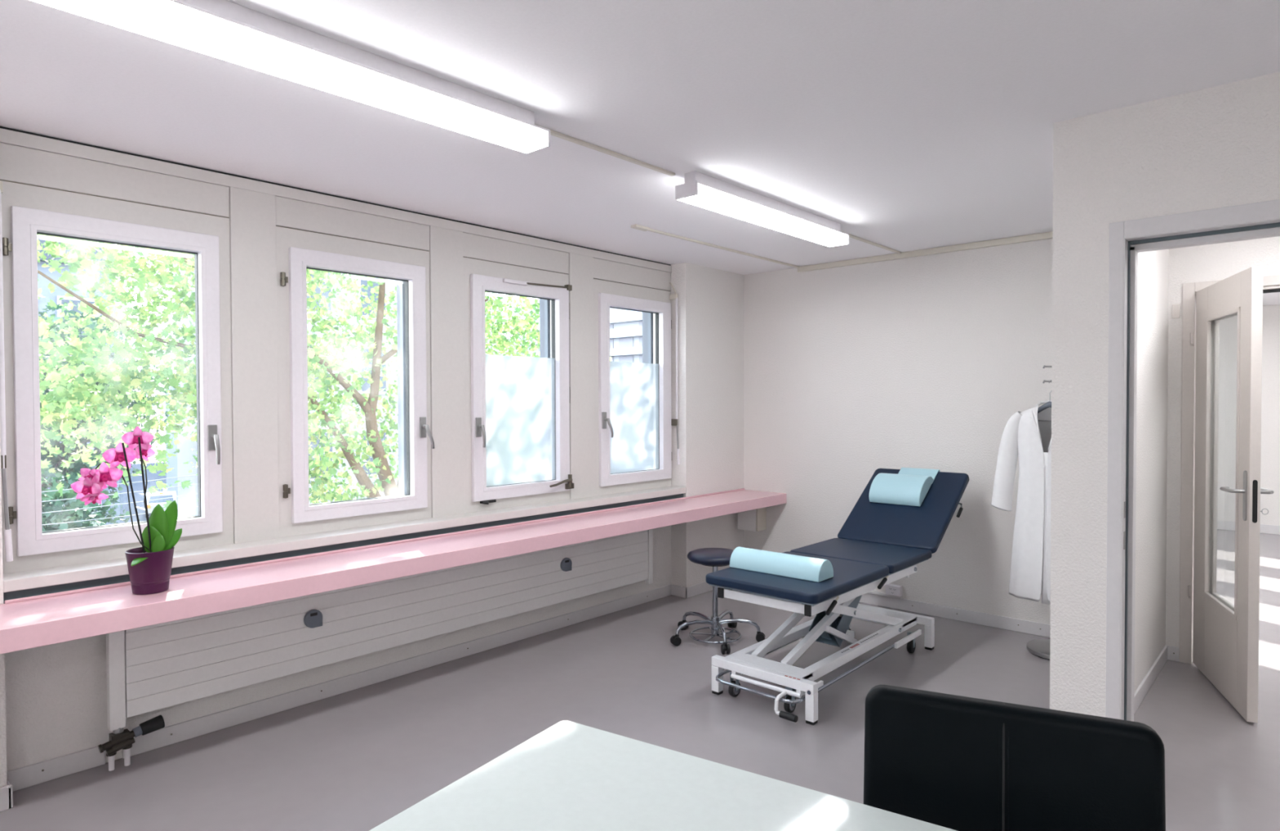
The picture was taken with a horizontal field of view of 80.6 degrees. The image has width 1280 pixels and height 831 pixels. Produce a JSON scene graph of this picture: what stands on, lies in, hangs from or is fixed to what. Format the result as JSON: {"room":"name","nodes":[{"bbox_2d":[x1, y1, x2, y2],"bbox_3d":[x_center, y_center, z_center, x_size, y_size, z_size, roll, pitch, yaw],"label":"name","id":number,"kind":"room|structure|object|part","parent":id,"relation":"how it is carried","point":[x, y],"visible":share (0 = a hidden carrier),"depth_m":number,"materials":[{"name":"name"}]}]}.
{"room":"examination room","nodes":[
{"label":"examination room","id":0,"kind":"room"},
{"bbox_2d":[0,427,7,786],"bbox_3d":[-2.651,0.183,2.561,0.149,2.562,0.722,1,1,42],"label":"wall","id":1,"kind":"structure","parent":0,"point":[2,697],"depth_m":2.79,"materials":[{"name":"paint"}]},
{"bbox_2d":[0,142,671,771],"bbox_3d":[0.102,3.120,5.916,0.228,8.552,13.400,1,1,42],"label":"wall","id":2,"kind":"structure","parent":0,"point":[55,694],"depth_m":3.12,"materials":[{"name":"paint"}]},
{"bbox_2d":[0,180,233,573],"bbox_3d":[-2.177,-0.149,3.197,0.190,1.510,0.826,1,1,42],"label":"window","id":3,"kind":"structure","parent":2,"relation":"in","point":[28,211],"depth_m":3.10,"materials":[{"name":"paint"}]},
{"bbox_2d":[0,181,13,561],"bbox_3d":[-2.409,-0.208,2.842,0.100,1.513,0.034,1,1,37],"label":"window frame","id":4,"kind":"structure","parent":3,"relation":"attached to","point":[7,532],"depth_m":2.82,"materials":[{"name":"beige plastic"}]},
{"bbox_3d":[-2.386,-0.322,2.817,0.016,1.040,0.016,1,1,42],"label":"rod","id":5,"kind":"part","parent":4,"relation":"part of","materials":[{"name":"plastic"}]},
{"bbox_3d":[-2.380,0.313,2.830,0.022,0.231,0.013,-1,1,-21],"label":"swivel arm","id":6,"kind":"part","parent":4,"relation":"part of","materials":[{"name":"metal"}]},
{"bbox_3d":[-1.932,0.100,3.410,0.010,0.116,0.038,1,1,42],"label":"handle plate","id":7,"kind":"part","parent":3,"relation":"part of","materials":[{"name":"metal"}]},
{"bbox_3d":[-1.909,0.153,3.397,0.056,0.134,0.023,1,1,42],"label":"handle","id":8,"kind":"part","parent":3,"relation":"part of","materials":[{"name":"metal"}]},
{"bbox_2d":[0,179,670,291],"bbox_3d":[-1.110,-0.931,4.356,0.002,0.005,4.001,1,1,42],"label":"trim","id":9,"kind":"structure","parent":2,"relation":"attached to","point":[0,180],"depth_m":3.48,"materials":[{"name":"silver metal"}]},
{"bbox_2d":[0,142,671,290],"bbox_3d":[-1.108,-1.002,4.352,0.008,0.138,4.001,1,1,42],"label":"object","id":10,"kind":"structure","parent":2,"relation":"attached to","point":[17,163],"depth_m":3.66,"materials":[{"name":"paint"}]},
{"bbox_2d":[0,126,671,265],"bbox_3d":[-1.133,-1.130,4.360,0.054,0.009,4.023,1,1,42],"label":"trim","id":11,"kind":"structure","parent":2,"relation":"attached to","point":[2,127],"depth_m":3.65,"materials":[{"name":"black rubber"}]},
{"bbox_2d":[0,128,671,543],"bbox_3d":[-1.109,-0.269,4.357,0.014,1.712,4.023,1,1,42],"label":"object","id":12,"kind":"structure","parent":2,"relation":"attached to","point":[252,205],"depth_m":3.64,"materials":[{"name":"paint"}]},
{"bbox_2d":[3,493,683,604],"bbox_3d":[-1.046,0.726,4.318,0.074,0.202,4.021,1,1,42],"label":"trim","id":13,"kind":"structure","parent":2,"relation":"attached to","point":[115,580],"depth_m":3.65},
{"bbox_2d":[3,485,685,592],"bbox_3d":[-1.056,0.602,4.325,0.149,0.045,4.021,1,1,42],"label":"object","id":14,"kind":"structure","parent":2,"relation":"attached to","point":[15,581],"depth_m":3.65,"materials":[{"name":"paint"}]},
{"bbox_2d":[275,226,434,537],"bbox_3d":[-1.477,-0.165,3.968,0.190,1.510,0.844,1,1,42],"label":"window","id":15,"kind":"structure","parent":2,"relation":"in","point":[297,251],"depth_m":3.85,"materials":[{"name":"paint"}]},
{"bbox_3d":[-1.210,0.066,4.206,0.010,0.116,0.038,1,1,42],"label":"handle plate","id":16,"kind":"part","parent":15,"relation":"part of","materials":[{"name":"metal"}]},
{"bbox_3d":[-1.176,0.118,4.204,0.056,0.134,0.052,1,1,42],"label":"handle","id":17,"kind":"part","parent":15,"relation":"part of","materials":[{"name":"metal"}]},
{"bbox_2d":[0,582,720,811],"bbox_3d":[-1.034,1.383,4.349,0.163,0.087,5.507,1,1,42],"label":"baseboard","id":18,"kind":"structure","parent":2,"relation":"attached to","point":[29,775],"depth_m":3.76,"materials":[{"name":"paint"}]},
{"bbox_2d":[97,528,653,771],"bbox_3d":[-1.073,1.081,4.322,0.135,0.694,3.397,1,1,42],"label":"radiator","id":19,"kind":"object","parent":2,"relation":"attached to","point":[151,668],"visible":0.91,"depth_m":3.76,"materials":[{"name":"metal"}]},
{"bbox_3d":[-2.058,1.306,3.181,0.056,0.063,0.087,1,1,42],"label":"thermostat knob","id":20,"kind":"part","parent":19,"relation":"part of","materials":[{"name":"black plastic"}]},
{"bbox_2d":[462,257,573,513],"bbox_3d":[-0.762,-0.181,4.755,0.190,1.510,0.839,1,1,42],"label":"window","id":21,"kind":"structure","parent":2,"relation":"in","point":[517,409],"depth_m":4.73,"materials":[{"name":"paint"}]},
{"bbox_3d":[-0.959,0.070,4.482,0.010,0.116,0.038,1,1,42],"label":"handle plate","id":22,"kind":"part","parent":21,"relation":"part of","materials":[{"name":"metal"}]},
{"bbox_3d":[-0.935,0.123,4.470,0.056,0.134,0.025,1,1,42],"label":"handle","id":23,"kind":"part","parent":21,"relation":"part of","materials":[{"name":"metal"}]},
{"bbox_3d":[-0.596,-0.845,4.884,0.041,0.038,0.396,1,1,41],"label":"stay arm","id":24,"kind":"part","parent":21,"relation":"part of","materials":[{"name":"silver metal"}]},
{"bbox_2d":[396,280,648,494],"bbox_3d":[-0.643,-0.181,5.127,0.132,1.413,2.132,1,1,42],"label":"trim","id":25,"kind":"structure","parent":2,"relation":"attached to","point":[645,315],"depth_m":4.39,"materials":[{"name":"metal"}]},
{"bbox_2d":[400,280,653,494],"bbox_3d":[-0.629,-0.180,5.087,0.030,1.413,2.155,1,1,42],"label":"trim","id":26,"kind":"structure","parent":2,"relation":"attached to","point":[547,302],"depth_m":4.29,"materials":[{"name":"grey plastic"}]},
{"bbox_2d":[593,279,671,496],"bbox_3d":[-0.048,-0.198,5.542,0.190,1.510,0.839,1,1,42],"label":"window","id":27,"kind":"structure","parent":2,"relation":"in","point":[633,427],"depth_m":5.53,"materials":[{"name":"paint"}]},
{"bbox_3d":[-0.249,0.034,5.264,0.010,0.116,0.038,1,1,42],"label":"handle plate","id":28,"kind":"part","parent":27,"relation":"part of","materials":[{"name":"metal"}]},
{"bbox_3d":[-0.215,0.086,5.262,0.056,0.134,0.052,1,1,42],"label":"handle","id":29,"kind":"part","parent":27,"relation":"part of","materials":[{"name":"metal"}]},
{"bbox_2d":[669,282,679,464],"bbox_3d":[0.267,-0.325,5.803,0.080,1.403,0.034,1,1,35],"label":"blind crank","id":30,"kind":"object","parent":2,"relation":"attached to","point":[672,296],"visible":1,"depth_m":5.78,"materials":[{"name":"beige plastic"}]},
{"bbox_3d":[0.282,-0.413,5.785,0.016,0.980,0.016,1,1,42],"label":"rod","id":31,"kind":"part","parent":30,"relation":"part of","materials":[{"name":"plastic"}]},
{"bbox_3d":[0.288,0.167,5.797,0.022,0.181,0.013,-1,1,-21],"label":"swivel arm","id":32,"kind":"part","parent":30,"relation":"part of","materials":[{"name":"metal"}]},
{"bbox_2d":[0,0,1279,305],"bbox_3d":[2.182,-1.214,3.938,5.885,0.150,13.400,1,1,42],"label":"ceiling","id":33,"kind":"structure","parent":0,"point":[904,126],"depth_m":2.64,"materials":[{"name":"paint"}]},
{"bbox_2d":[31,0,550,154],"bbox_3d":[-0.886,-1.038,2.256,0.126,0.121,1.520,1,1,42],"label":"ceiling light","id":34,"kind":"object","parent":33,"relation":"attached to","point":[223,29],"visible":1,"depth_m":2.16,"materials":[{"name":"plastic"}]},
{"bbox_2d":[534,124,675,176],"bbox_3d":[-0.134,-1.112,3.184,0.024,0.012,0.864,1,1,42],"label":"duct","id":35,"kind":"object","parent":33,"relation":"attached to","point":[553,133],"visible":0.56,"depth_m":3.18,"materials":[{"name":"beige plastic"}]},
{"bbox_2d":[631,224,799,267],"bbox_3d":[0.601,-1.148,5.218,0.046,0.016,1.909,1,1,42],"label":"duct","id":36,"kind":"object","parent":33,"relation":"attached to","point":[638,227],"visible":1,"depth_m":5.01,"materials":[{"name":"beige plastic"}]},
{"bbox_2d":[675,170,848,247],"bbox_3d":[0.709,-1.075,4.012,0.126,0.121,1.485,1,1,42],"label":"ceiling light","id":37,"kind":"object","parent":33,"relation":"attached to","point":[700,189],"visible":1,"depth_m":3.84,"materials":[{"name":"plastic"}]},
{"bbox_2d":[841,231,901,253],"bbox_3d":[1.508,-1.149,4.993,0.024,0.012,1.024,1,1,42],"label":"duct","id":38,"kind":"object","parent":33,"relation":"attached to","point":[850,235],"visible":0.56,"depth_m":5.05,"materials":[{"name":"beige plastic"}]},
{"bbox_2d":[0,528,1279,830],"bbox_3d":[2.191,1.483,3.985,5.885,0.120,13.400,1,1,42],"label":"floor","id":39,"kind":"structure","parent":0,"point":[357,759],"depth_m":3.51,"materials":[{"name":"plastic"}]},
{"bbox_2d":[368,720,956,830],"bbox_3d":[0.266,1.112,0.987,1.650,0.740,0.920,0,1,33],"label":"glass table","id":40,"kind":"object","parent":39,"relation":"on","point":[569,775],"visible":1,"depth_m":1.45,"materials":[{"name":"white glass"}]},
{"bbox_2d":[670,547,764,653],"bbox_3d":[0.467,1.133,4.781,0.587,0.560,0.600,1,1,42],"label":"stool","id":41,"kind":"object","parent":39,"relation":"on","point":[714,557],"visible":0.96,"depth_m":4.71,"materials":[{"name":"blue metal"}]},
{"bbox_3d":[0.343,1.313,4.706,0.270,0.074,0.025,-1,1,-25],"label":"arm","id":42,"kind":"part","parent":41,"relation":"part of","materials":[{"name":"silver metal"}]},
{"bbox_3d":[0.376,1.310,4.875,0.025,0.074,0.270,-1,1,-43],"label":"arm","id":43,"kind":"part","parent":41,"relation":"part of","materials":[{"name":"silver metal"}]},
{"bbox_3d":[0.474,0.888,4.760,0.353,0.069,0.353,1,1,42],"label":"seat","id":44,"kind":"part","parent":41,"relation":"part of","materials":[{"name":"blue leather"}]},
{"bbox_3d":[0.493,1.314,4.622,0.025,0.074,0.270,0,1,-7],"label":"arm","id":45,"kind":"part","parent":41,"relation":"part of","materials":[{"name":"silver metal"}]},
{"bbox_3d":[0.547,1.309,4.896,0.025,0.074,0.270,0,1,29],"label":"arm","id":46,"kind":"part","parent":41,"relation":"part of","materials":[{"name":"silver metal"}]},
{"bbox_3d":[0.620,1.311,4.739,0.270,0.074,0.026,0,1,11],"label":"arm","id":47,"kind":"part","parent":41,"relation":"part of","materials":[{"name":"silver metal"}]},
{"bbox_2d":[705,468,969,725],"bbox_3d":[1.225,0.905,4.362,0.659,1.029,2.107,1,1,42],"label":"couch","id":48,"kind":"object","parent":39,"relation":"on","point":[877,545],"visible":1,"depth_m":4.09,"materials":[{"name":"blue leather"}]},
{"bbox_3d":[0.399,1.351,3.884,0.045,0.130,0.045,1,1,42],"label":"leg","id":49,"kind":"part","parent":48,"relation":"part of","materials":[{"name":"white metal"}]},
{"bbox_3d":[0.940,1.095,4.283,0.035,0.342,1.040,1,1,42],"label":"lift arm","id":50,"kind":"part","parent":48,"relation":"part of"},
{"bbox_3d":[0.668,1.345,3.531,0.035,0.089,0.101,1,1,42],"label":"pedal arm","id":51,"kind":"part","parent":48,"relation":"part of"},
{"bbox_2d":[729,546,833,582],"bbox_3d":[0.723,0.759,3.894,0.526,0.098,0.163,1,1,42],"label":"bolster","id":52,"kind":"object","parent":48,"relation":"on","point":[802,567],"visible":1,"depth_m":3.82,"materials":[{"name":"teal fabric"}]},
{"bbox_2d":[705,551,888,604],"bbox_3d":[0.832,0.832,3.943,0.639,0.048,0.814,1,1,42],"label":"cushion","id":53,"kind":"object","parent":48,"relation":"on","point":[849,575],"depth_m":3.74,"materials":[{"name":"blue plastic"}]},
{"bbox_3d":[0.801,1.356,3.519,0.045,0.130,0.045,1,1,42],"label":"leg","id":54,"kind":"part","parent":48,"relation":"part of","materials":[{"name":"white metal"}]},
{"bbox_3d":[1.069,1.097,4.165,0.035,0.342,1.040,1,1,42],"label":"lift arm","id":55,"kind":"part","parent":48,"relation":"part of"},
{"bbox_3d":[1.014,0.901,4.146,0.535,0.045,1.217,1,1,42],"label":"frame","id":56,"kind":"part","parent":48,"relation":"part of","materials":[{"name":"white metal"}]},
{"bbox_3d":[1.075,1.257,4.224,0.588,0.050,1.460,1,1,42],"label":"frame","id":57,"kind":"part","parent":48,"relation":"part of","materials":[{"name":"white metal"}]},
{"bbox_2d":[790,537,931,573],"bbox_3d":[1.305,0.821,4.464,0.639,0.048,0.585,1,1,42],"label":"seat cushion","id":58,"kind":"object","parent":48,"relation":"on","point":[897,557],"depth_m":4.42,"materials":[{"name":"blue leather"}]},
{"bbox_3d":[1.211,1.084,4.117,0.022,0.364,1.042,1,1,42],"label":"lift arm","id":59,"kind":"part","parent":48,"relation":"part of"},
{"bbox_2d":[837,468,969,553],"bbox_3d":[1.716,0.599,4.913,0.639,0.441,0.620,1,1,42],"label":"backrest cushion","id":60,"kind":"object","parent":48,"relation":"on","point":[924,526],"depth_m":4.81,"materials":[{"name":"blue leather"}]},
{"bbox_2d":[868,467,939,506],"bbox_3d":[1.782,0.470,5.062,0.344,0.216,0.385,1,1,42],"label":"pillow","id":61,"kind":"object","parent":48,"relation":"on","point":[910,486],"visible":0.98,"depth_m":4.95,"materials":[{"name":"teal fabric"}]},
{"bbox_3d":[1.752,1.335,4.566,0.045,0.130,0.045,1,1,42],"label":"leg","id":62,"kind":"part","parent":48,"relation":"part of","materials":[{"name":"white metal"}]},
{"bbox_2d":[863,684,1165,830],"bbox_3d":[0.612,1.015,1.268,0.510,0.922,0.470,0,1,25],"label":"leather chair","id":63,"kind":"object","parent":39,"relation":"on","point":[953,762],"visible":0.99,"depth_m":1.41,"materials":[{"name":"black leather"}]},
{"bbox_2d":[1026,364,1052,660],"bbox_3d":[2.488,0.543,4.459,0.350,1.740,0.350,1,1,42],"label":"coat stand","id":64,"kind":"object","parent":39,"relation":"on","point":[1038,647],"visible":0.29,"depth_m":4.47,"materials":[{"name":"metal"}]},
{"bbox_2d":[1037,379,1051,421],"bbox_3d":[2.414,-0.071,4.441,0.340,0.279,0.064,1,1,42],"label":"clothes hanger","id":65,"kind":"object","parent":64,"relation":"hanging from","point":[1048,404],"visible":0.38,"depth_m":4.45,"materials":[{"name":"metal"}]},
{"bbox_2d":[991,400,1051,604],"bbox_3d":[2.411,0.502,4.444,0.624,1.183,0.199,1,1,44],"label":"lab coat","id":66,"kind":"object","parent":65,"relation":"hanging from","point":[1024,437],"visible":0.56,"depth_m":4.46,"materials":[{"name":"white fabric"}]},
{"bbox_2d":[671,262,743,586],"bbox_3d":[0.556,0.110,6.093,0.149,2.562,0.774,1,1,42],"label":"wall","id":67,"kind":"structure","parent":0,"point":[710,300],"depth_m":5.94,"materials":[{"name":"paint"}]},
{"bbox_2d":[0,488,786,654],"bbox_3d":[-1.301,0.744,3.674,0.461,0.161,6.868,1,1,42],"label":"countertop","id":68,"kind":"structure","parent":67,"relation":"attached to","point":[49,619],"depth_m":3.36,"materials":[{"name":"pink laminate"}]},
{"bbox_2d":[70,426,182,595],"bbox_3d":[-1.954,0.366,2.905,0.164,0.649,0.355,0,1,34],"label":"potted orchid","id":69,"kind":"object","parent":68,"relation":"on","point":[149,565],"visible":1,"depth_m":2.91,"materials":[{"name":"plant"}]},
{"bbox_3d":[-2.058,0.274,2.807,0.101,0.094,0.026,0,1,-7],"label":"flower","id":70,"kind":"part","parent":69,"relation":"part of","materials":[{"name":"pink plant"}]},
{"bbox_3d":[-2.061,0.232,2.824,0.073,0.071,0.015,0,1,-4],"label":"flower","id":71,"kind":"part","parent":69,"relation":"part of","materials":[{"name":"pink plant"}]},
{"bbox_3d":[-2.041,0.312,2.821,0.063,0.050,0.090,1,1,42],"label":"flower","id":72,"kind":"part","parent":69,"relation":"part of","materials":[{"name":"pink plant"}]},
{"bbox_3d":[-2.022,0.227,2.850,0.116,0.104,0.025,-1,1,-33],"label":"flower","id":73,"kind":"part","parent":69,"relation":"part of","materials":[{"name":"pink plant"}]},
{"bbox_3d":[-1.993,0.153,2.894,0.116,0.102,0.024,-1,1,-38],"label":"flower","id":74,"kind":"part","parent":69,"relation":"part of","materials":[{"name":"pink plant"}]},
{"bbox_3d":[-1.995,0.364,2.893,0.227,0.377,0.032,-1,1,-29],"label":"flower stem","id":75,"kind":"part","parent":69,"relation":"part of","materials":[{"name":"black plant"}]},
{"bbox_3d":[-1.954,0.088,2.933,0.031,0.094,0.103,1,1,42],"label":"flower","id":76,"kind":"part","parent":69,"relation":"part of","materials":[{"name":"pink plant"}]},
{"bbox_3d":[-1.943,0.324,2.964,0.050,0.451,0.030,0,1,11],"label":"flower stem","id":77,"kind":"part","parent":69,"relation":"part of","materials":[{"name":"plant"}]},
{"bbox_3d":[-1.937,0.144,2.955,0.028,0.073,0.073,1,1,42],"label":"flower","id":78,"kind":"part","parent":69,"relation":"part of","materials":[{"name":"pink plant"}]},
{"bbox_3d":[-1.921,0.607,2.959,0.163,0.166,0.163,1,1,42],"label":"pot","id":79,"kind":"part","parent":69,"relation":"part of","materials":[{"name":"ceramic"}]},
{"bbox_2d":[743,235,1279,647],"bbox_3d":[2.855,0.128,4.603,5.557,2.562,0.110,1,1,42],"label":"wall","id":80,"kind":"structure","parent":0,"point":[851,372],"depth_m":5.31,"materials":[{"name":"paint"}]},
{"bbox_2d":[737,506,766,531],"bbox_3d":[0.921,0.822,6.204,0.190,0.231,0.138,1,1,42],"label":"wall box","id":81,"kind":"object","parent":80,"relation":"attached to","point":[754,520],"visible":0.58,"depth_m":6.14,"materials":[{"name":"plastic"}]},
{"bbox_2d":[866,583,902,599],"bbox_3d":[1.665,1.267,5.597,0.565,0.092,0.051,1,1,42],"label":"power socket","id":82,"kind":"object","parent":80,"relation":"attached to","point":[895,591],"visible":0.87,"depth_m":5.43,"materials":[{"name":"plastic"}]},
{"bbox_2d":[797,231,1053,272],"bbox_3d":[2.098,-1.139,5.175,2.301,0.041,0.022,1,1,42],"label":"duct","id":83,"kind":"object","parent":80,"relation":"attached to","point":[1047,235],"visible":0.56,"depth_m":5.22,"materials":[{"name":"beige plastic"}]},
{"bbox_2d":[859,592,1050,637],"bbox_3d":[1.917,1.357,5.398,2.824,0.082,0.012,1,1,42],"label":"baseboard","id":84,"kind":"structure","parent":80,"relation":"attached to","point":[966,615],"depth_m":5.14,"materials":[{"name":"paint"}]},
{"bbox_2d":[1171,303,1179,318],"bbox_3d":[3.065,-0.597,4.315,0.037,0.080,0.009,1,1,42],"label":"wall plate","id":85,"kind":"object","parent":80,"relation":"attached to","point":[1175,308],"visible":1,"depth_m":4.31,"materials":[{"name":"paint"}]},
{"bbox_2d":[1179,266,1279,723],"bbox_3d":[3.236,0.341,3.708,1.025,2.165,0.928,1,1,42],"label":"door","id":86,"kind":"structure","parent":80,"relation":"in","point":[1220,637],"depth_m":3.94,"materials":[{"name":"paint"}]},
{"bbox_3d":[2.989,0.360,3.860,0.042,2.100,0.858,0,1,23],"label":"panel","id":87,"kind":"part","parent":86,"relation":"part of","materials":[{"name":"paint"}]},
{"bbox_3d":[2.816,0.353,3.587,0.067,0.021,0.153,0,1,23],"label":"handle","id":88,"kind":"part","parent":86,"relation":"part of","materials":[{"name":"metal"}]},
{"bbox_3d":[2.818,0.374,3.513,0.007,0.234,0.034,0,1,23],"label":"handle plate","id":89,"kind":"part","parent":86,"relation":"part of","materials":[{"name":"metal"}]},
{"bbox_3d":[2.824,0.395,3.463,0.018,0.198,0.002,0,1,23],"label":"lock plate","id":90,"kind":"part","parent":86,"relation":"part of","materials":[{"name":"black metal"}]},
{"bbox_3d":[2.917,0.354,3.545,0.067,0.021,0.153,0,1,23],"label":"handle","id":91,"kind":"part","parent":86,"relation":"part of","materials":[{"name":"metal"}]},
{"bbox_2d":[1133,248,1168,693],"bbox_3d":[2.352,0.146,3.672,0.107,2.562,1.944,1,1,42],"label":"wall","id":92,"kind":"structure","parent":0,"point":[1153,298],"depth_m":3.96,"materials":[{"name":"paint"}]},
{"bbox_2d":[1133,644,1179,714],"bbox_3d":[2.451,1.386,3.669,0.067,0.082,1.854,1,1,42],"label":"baseboard","id":93,"kind":"structure","parent":92,"relation":"attached to","point":[1167,651],"depth_m":4.03,"materials":[{"name":"paint"}]},
{"bbox_2d":[1049,71,1279,717],"bbox_3d":[2.577,0.174,2.081,2.579,2.562,0.110,1,1,42],"label":"wall","id":94,"kind":"structure","parent":0,"point":[1218,146],"depth_m":2.80,"materials":[{"name":"paint"}]},
{"bbox_2d":[1105,199,1279,721],"bbox_3d":[2.147,0.374,2.475,1.041,2.150,0.122,1,1,42],"label":"door frame","id":95,"kind":"structure","parent":94,"relation":"in","point":[1261,220],"depth_m":2.76,"materials":[{"name":"paint"}]},
{"bbox_3d":[1.776,0.403,2.765,0.002,0.175,0.018,1,1,42],"label":"strike plate","id":96,"kind":"part","parent":95,"relation":"part of","materials":[{"name":"metal"}]},
{"bbox_2d":[1217,304,1279,525],"bbox_3d":[6.704,0.041,8.841,5.557,2.562,0.100,1,1,42],"label":"wall","id":97,"kind":"structure","parent":0,"point":[1228,330],"depth_m":8.50,"materials":[{"name":"paint"}]},
{"bbox_2d":[1217,520,1279,534],"bbox_3d":[6.670,1.272,8.821,5.557,0.100,0.012,1,1,42],"label":"baseboard","id":98,"kind":"structure","parent":97,"relation":"attached to","point":[1221,525],"depth_m":8.51,"materials":[{"name":"paint"}]},
{"label":"outside","id":99,"kind":"structure","parent":0,"visible":0},
{"bbox_2d":[119,462,177,523],"bbox_3d":[-20.328,6.615,62.502,106.005,0.300,125.000,1,1,42],"label":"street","id":100,"kind":"structure","parent":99,"point":[137,486],"depth_m":64.96,"materials":[{"name":"grey asphalt"}]},
{"bbox_2d":[36,235,119,524],"bbox_3d":[-24.164,-0.420,28.351,6.700,15.000,7.100,1,1,42],"label":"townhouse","id":101,"kind":"structure","parent":100,"relation":"on","point":[43,282],"depth_m":27.32,"materials":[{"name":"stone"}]},
{"bbox_3d":[-20.612,-3.371,27.699,0.020,1.700,1.000,1,1,42],"label":"pane","id":102,"kind":"part","parent":101,"relation":"part of","materials":[{"name":"clear glass"}]},
{"bbox_2d":[40,467,140,531],"bbox_3d":[-12.459,4.099,14.800,4.765,6.363,4.668,0,1,-7],"label":"tree","id":103,"kind":"object","parent":100,"relation":"on","point":[49,506],"visible":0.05,"depth_m":14.42,"materials":[{"name":"green plant"}]},
{"bbox_2d":[38,302,168,506],"bbox_3d":[-16.052,2.000,21.254,4.693,10.357,4.663,0,1,-5],"label":"tree","id":104,"kind":"object","parent":100,"relation":"on","point":[74,468],"visible":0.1,"depth_m":20.51,"materials":[{"name":"green plant"}]},
{"bbox_2d":[145,490,177,517],"bbox_3d":[-32.510,5.914,51.242,1.800,1.578,4.267,-1,1,-32],"label":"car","id":105,"kind":"object","parent":100,"relation":"on","point":[151,504],"visible":0.45,"depth_m":49.76,"materials":[{"name":"white metal"}]},
{"bbox_2d":[164,377,177,504],"bbox_3d":[-27.288,1.828,57.376,14.500,9.500,11.800,1,1,42],"label":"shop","id":106,"kind":"structure","parent":100,"relation":"on","point":[172,460],"depth_m":57.08,"materials":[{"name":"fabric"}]},
{"bbox_2d":[36,234,612,517],"bbox_3d":[-3.693,0.577,9.950,5.147,13.520,9.060,1,1,42],"label":"foliage","id":107,"kind":"object","parent":100,"relation":"on","point":[79,395],"visible":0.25,"depth_m":8.37,"materials":[{"name":"green plant"}]},
{"bbox_2d":[174,260,502,516],"bbox_3d":[-14.785,-0.407,37.194,12.100,14.600,10.800,1,1,42],"label":"townhouse","id":108,"kind":"structure","parent":100,"relation":"on","point":[185,447],"depth_m":32.49,"materials":[{"name":"white paint"}]},
{"bbox_3d":[-12.917,-5.091,30.200,0.020,1.800,1.100,1,1,42],"label":"pane","id":109,"kind":"part","parent":108,"relation":"part of","materials":[{"name":"clear glass"}]},
{"bbox_3d":[-12.907,-1.891,30.257,0.020,1.800,1.100,1,1,42],"label":"pane","id":110,"kind":"part","parent":108,"relation":"part of","materials":[{"name":"clear glass"}]},
{"bbox_3d":[-12.895,1.608,30.319,0.020,1.800,1.100,1,1,42],"label":"pane","id":111,"kind":"part","parent":108,"relation":"part of","materials":[{"name":"clear glass"}]},
{"bbox_3d":[-11.304,-5.128,31.977,0.020,1.800,1.100,1,1,42],"label":"pane","id":112,"kind":"part","parent":108,"relation":"part of","materials":[{"name":"clear glass"}]},
{"bbox_3d":[-11.293,-1.928,32.033,0.020,1.800,1.100,1,1,42],"label":"pane","id":113,"kind":"part","parent":108,"relation":"part of","materials":[{"name":"clear glass"}]},
{"bbox_3d":[-11.282,1.571,32.095,0.020,1.800,1.100,1,1,42],"label":"pane","id":114,"kind":"part","parent":108,"relation":"part of","materials":[{"name":"clear glass"}]},
{"bbox_2d":[507,298,642,363],"bbox_3d":[1.179,-4.050,87.535,36.600,20.000,12.700,1,1,42],"label":"office building","id":115,"kind":"structure","parent":100,"relation":"on","point":[625,326],"depth_m":81.96,"materials":[{"name":"white"}]},
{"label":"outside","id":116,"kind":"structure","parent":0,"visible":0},
{"bbox_2d":[41,441,390,492],"bbox_3d":[-7.337,0.735,12.758,0.014,0.784,10.001,1,1,42],"label":"overhead wire","id":117,"kind":"object","parent":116,"point":[389,442],"visible":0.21,"depth_m":12.13,"materials":[{"name":"metal"}]},
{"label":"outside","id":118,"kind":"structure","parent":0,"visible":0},
{"bbox_2d":[41,448,397,502],"bbox_3d":[-7.632,0.941,13.030,0.014,0.705,10.001,1,1,42],"label":"overhead wire","id":119,"kind":"object","parent":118,"point":[397,449],"visible":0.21,"depth_m":12.22,"materials":[{"name":"metal"}]},
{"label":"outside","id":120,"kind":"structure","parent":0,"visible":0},
{"bbox_2d":[41,456,397,513],"bbox_3d":[-7.928,1.158,13.303,0.014,0.705,10.001,1,1,42],"label":"overhead wire","id":121,"kind":"object","parent":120,"point":[397,456],"visible":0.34,"depth_m":12.53,"materials":[{"name":"metal"}]},
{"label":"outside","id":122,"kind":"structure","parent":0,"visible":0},
{"bbox_2d":[41,470,396,525],"bbox_3d":[-8.223,1.456,13.577,0.014,0.550,10.001,1,1,42],"label":"overhead wire","id":123,"kind":"object","parent":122,"point":[395,470],"visible":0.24,"depth_m":12.74,"materials":[{"name":"metal"}]}
]}

